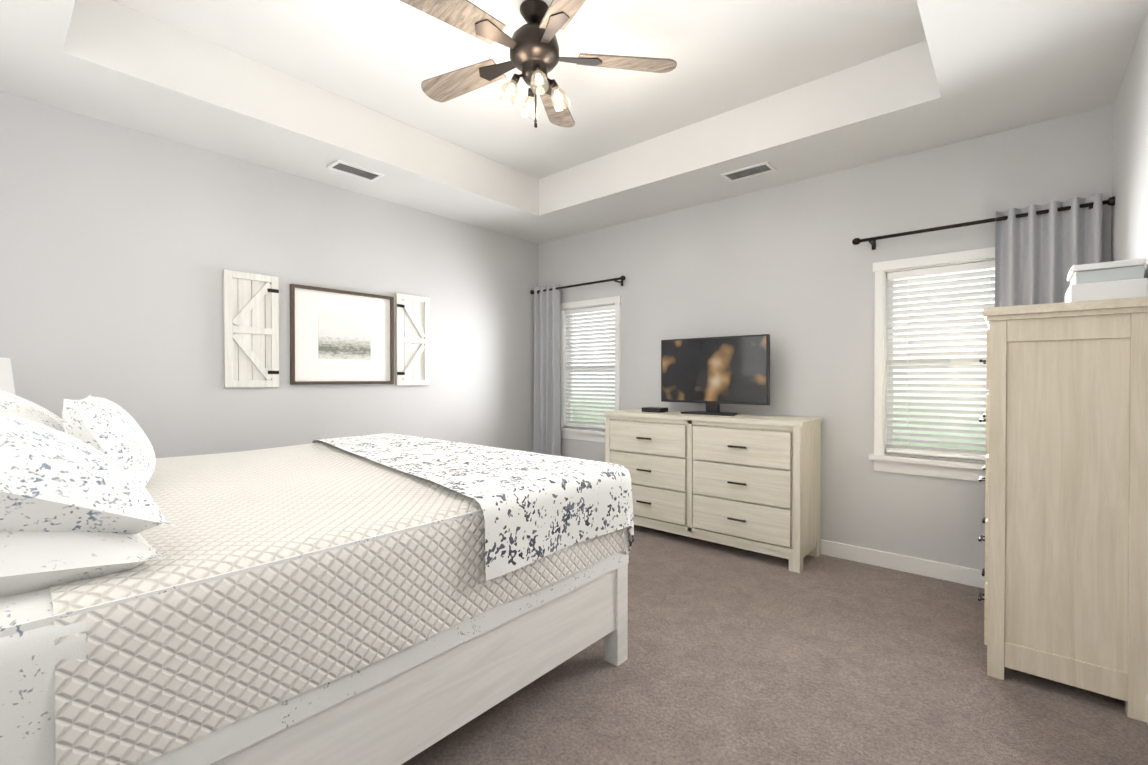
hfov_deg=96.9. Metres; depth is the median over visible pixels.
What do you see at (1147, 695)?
baseboard
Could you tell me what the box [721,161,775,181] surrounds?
ceiling vent
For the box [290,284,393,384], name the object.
picture
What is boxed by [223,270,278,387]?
shutter
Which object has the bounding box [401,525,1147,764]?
floor
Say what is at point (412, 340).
shutter
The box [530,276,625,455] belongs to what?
curtain
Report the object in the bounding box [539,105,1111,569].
wall
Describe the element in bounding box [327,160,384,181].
ceiling vent
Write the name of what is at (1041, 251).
curtain
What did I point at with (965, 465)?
window
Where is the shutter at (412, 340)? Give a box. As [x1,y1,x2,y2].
[395,293,429,384]
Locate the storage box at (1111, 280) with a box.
[1065,258,1147,301]
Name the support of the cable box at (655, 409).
on the dresser at (750, 482)
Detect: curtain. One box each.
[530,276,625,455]
[852,193,1114,306]
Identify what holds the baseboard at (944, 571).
attached to the wall at (787, 267)
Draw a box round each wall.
[0,92,538,457]
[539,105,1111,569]
[1111,8,1147,277]
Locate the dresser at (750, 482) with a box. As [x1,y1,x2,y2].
[603,409,822,572]
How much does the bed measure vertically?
1.420 m
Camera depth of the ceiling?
2.82 m
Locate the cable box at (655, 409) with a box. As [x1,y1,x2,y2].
[642,407,667,412]
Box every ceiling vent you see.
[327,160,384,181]
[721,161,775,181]
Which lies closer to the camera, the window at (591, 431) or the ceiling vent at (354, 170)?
the ceiling vent at (354, 170)
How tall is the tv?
0.595 m
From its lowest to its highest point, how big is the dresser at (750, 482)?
0.975 m
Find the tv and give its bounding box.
[661,334,769,415]
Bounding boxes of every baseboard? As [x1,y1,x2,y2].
[820,539,984,588]
[1146,695,1147,723]
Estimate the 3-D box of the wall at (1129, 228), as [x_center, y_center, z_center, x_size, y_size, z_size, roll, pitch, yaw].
[1.468,-0.338,1.011,0.120,3.170,4.580,0,1,41]
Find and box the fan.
[400,0,676,127]
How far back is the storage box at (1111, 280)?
1.92 m
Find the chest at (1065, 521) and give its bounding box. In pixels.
[978,296,1147,722]
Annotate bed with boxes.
[0,390,633,764]
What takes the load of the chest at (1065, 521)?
on the floor
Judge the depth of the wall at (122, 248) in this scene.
3.23 m
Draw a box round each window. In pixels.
[560,296,620,441]
[869,247,994,481]
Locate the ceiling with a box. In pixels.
[0,0,1147,243]
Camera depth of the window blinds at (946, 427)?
3.96 m
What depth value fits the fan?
2.39 m

